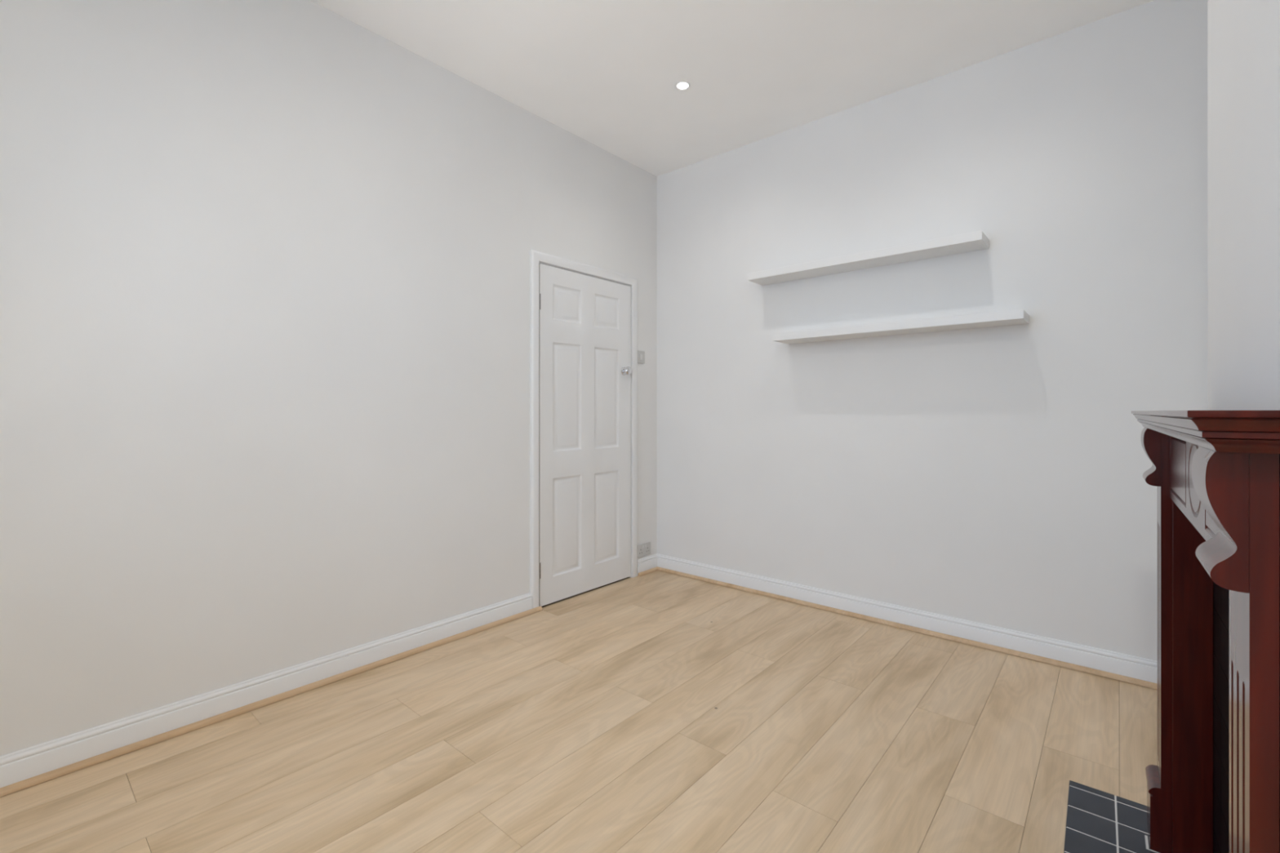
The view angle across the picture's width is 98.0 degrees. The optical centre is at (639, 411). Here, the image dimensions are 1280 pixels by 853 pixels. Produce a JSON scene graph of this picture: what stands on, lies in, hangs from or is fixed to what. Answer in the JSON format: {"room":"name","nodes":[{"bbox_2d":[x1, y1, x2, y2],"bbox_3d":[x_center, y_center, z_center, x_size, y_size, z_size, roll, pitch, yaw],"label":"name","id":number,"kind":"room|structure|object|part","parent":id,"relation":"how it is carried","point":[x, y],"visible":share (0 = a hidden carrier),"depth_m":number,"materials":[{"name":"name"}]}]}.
{"room":"living room","nodes":[
{"label":"living room","id":0,"kind":"room"},
{"bbox_2d":[0,0,657,756],"bbox_3d":[-1.251,-0.280,2.508,0.120,2.830,4.312,0,0,41],"label":"wall","id":1,"kind":"structure","parent":0,"point":[264,264],"depth_m":2.14,"materials":[{"name":"paint"}]},
{"bbox_2d":[0,592,532,787],"bbox_3d":[-1.571,1.081,2.030,0.018,0.107,2.930,0,0,41],"label":"baseboard","id":2,"kind":"structure","parent":1,"relation":"attached to","point":[16,766],"depth_m":2.06,"materials":[{"name":"white paint"}]},
{"bbox_2d":[0,606,542,797],"bbox_3d":[-1.537,1.123,2.041,0.018,0.019,2.990,0,0,41],"label":"trim","id":3,"kind":"structure","parent":1,"relation":"attached to","point":[28,783],"depth_m":2.05,"materials":[{"name":"brown wood"}]},
{"bbox_2d":[529,248,637,608],"bbox_3d":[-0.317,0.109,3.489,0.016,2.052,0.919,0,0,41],"label":"trim","id":4,"kind":"structure","parent":1,"relation":"attached to","point":[535,256],"depth_m":3.17,"materials":[{"name":"white paint"}]},
{"bbox_2d":[539,263,631,606],"bbox_3d":[-0.315,0.137,3.484,0.098,1.976,0.792,0,0,41],"label":"door","id":5,"kind":"structure","parent":1,"relation":"in","point":[585,371],"depth_m":3.45,"materials":[{"name":"white paint"}]},
{"bbox_3d":[-0.084,-0.270,3.716,0.050,0.059,0.059,0,0,41],"label":"knob","id":6,"kind":"part","parent":5,"relation":"part of","materials":[{"name":"silver metal"}]},
{"bbox_2d":[637,350,644,363],"bbox_3d":[0.006,-0.378,3.868,0.012,0.086,0.080,0,0,41],"label":"light switch","id":7,"kind":"object","parent":1,"relation":"attached to","point":[641,354],"visible":1,"depth_m":3.86,"materials":[{"name":"grey plastic"}]},
{"bbox_2d":[637,542,650,557],"bbox_3d":[0.027,0.969,3.892,0.013,0.086,0.146,0,0,41],"label":"wall socket","id":8,"kind":"object","parent":1,"relation":"attached to","point":[643,549],"visible":1,"depth_m":3.89,"materials":[{"name":"grey plastic"}]},
{"bbox_2d":[637,553,657,575],"bbox_3d":[0.056,1.081,3.922,0.018,0.107,0.224,0,0,41],"label":"baseboard","id":9,"kind":"structure","parent":1,"relation":"attached to","point":[646,563],"depth_m":3.91,"materials":[{"name":"white paint"}]},
{"bbox_2d":[638,566,657,576],"bbox_3d":[0.062,1.123,3.901,0.018,0.019,0.210,0,0,41],"label":"trim","id":10,"kind":"structure","parent":1,"relation":"attached to","point":[645,572],"depth_m":3.89,"materials":[{"name":"brown wood"}]},
{"bbox_2d":[0,570,1156,852],"bbox_3d":[-0.021,1.185,1.451,3.364,0.100,4.312,0,0,41],"label":"floor","id":11,"kind":"structure","parent":0,"point":[657,711],"depth_m":1.86,"materials":[{"name":"beige laminate"}]},
{"bbox_2d":[1063,780,1159,852],"bbox_3d":[0.979,1.127,1.073,0.281,0.015,1.363,0,0,40],"label":"hearth","id":12,"kind":"object","parent":11,"relation":"on","point":[1098,821],"visible":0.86,"depth_m":1.51,"materials":[{"name":"tile"}]},
{"bbox_2d":[1131,410,1279,852],"bbox_3d":[1.036,0.559,1.020,0.158,1.121,1.276,0,0,40],"label":"fireplace surround","id":13,"kind":"object","parent":12,"relation":"on","point":[1215,474],"visible":1,"depth_m":0.65,"materials":[{"name":"brown wood"}]},
{"bbox_2d":[1131,410,1279,453],"bbox_3d":[1.036,0.021,1.020,0.158,0.044,1.276,0,0,40],"label":"mantel shelf","id":14,"kind":"object","parent":13,"relation":"attached to","point":[1215,432],"depth_m":0.57,"materials":[{"name":"brown wood"}]},
{"bbox_2d":[1213,582,1229,852],"bbox_3d":[1.095,0.637,0.978,0.014,0.964,1.073,0,0,40],"label":"panel","id":15,"kind":"object","parent":13,"relation":"attached to","point":[1220,595],"visible":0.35,"depth_m":1.28,"materials":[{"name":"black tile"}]},
{"bbox_2d":[311,0,1154,176],"bbox_3d":[-0.021,-1.745,1.451,3.364,0.100,4.312,0,0,41],"label":"ceiling","id":16,"kind":"structure","parent":0,"point":[606,73],"depth_m":2.60,"materials":[{"name":"paint"}]},
{"bbox_2d":[675,80,690,89],"bbox_3d":[0.222,-1.692,2.889,0.082,0.004,0.082,0,0,41],"label":"recessed light","id":17,"kind":"object","parent":16,"relation":"in","point":[681,85],"visible":1,"depth_m":2.89,"materials":[{"name":"white"}]},
{"bbox_2d":[657,0,1207,661],"bbox_3d":[1.391,-0.280,3.001,3.244,2.830,0.120,0,0,41],"label":"wall","id":18,"kind":"structure","parent":0,"point":[993,476],"depth_m":2.75,"materials":[{"name":"paint"}]},
{"bbox_2d":[747,231,989,285],"bbox_3d":[1.161,-0.803,2.998,1.210,0.041,0.184,0,0,41],"label":"wall shelf","id":19,"kind":"object","parent":18,"relation":"attached to","point":[975,241],"visible":1,"depth_m":2.89,"materials":[{"name":"white laminate"}]},
{"bbox_2d":[772,309,1029,344],"bbox_3d":[1.281,-0.425,2.886,1.198,0.040,0.196,0,0,41],"label":"wall shelf","id":20,"kind":"object","parent":18,"relation":"attached to","point":[1018,317],"visible":1,"depth_m":2.75,"materials":[{"name":"white laminate"}]},
{"bbox_2d":[657,553,1156,683],"bbox_3d":[1.301,1.081,2.987,3.124,0.107,0.018,0,0,41],"label":"baseboard","id":21,"kind":"structure","parent":18,"relation":"attached to","point":[1131,666],"depth_m":2.80,"materials":[{"name":"white paint"}]},
{"bbox_2d":[657,566,1156,689],"bbox_3d":[1.296,1.123,2.967,3.106,0.019,0.018,0,0,41],"label":"trim","id":22,"kind":"structure","parent":18,"relation":"attached to","point":[1064,664],"depth_m":2.78,"materials":[{"name":"brown wood"}]},
{"bbox_2d":[1207,0,1279,410],"bbox_3d":[1.255,-0.280,0.846,0.400,2.830,1.420,0,0,40],"label":"wall","id":23,"kind":"structure","parent":0,"point":[1243,36],"depth_m":1.14,"materials":[{"name":"paint"}]}
]}

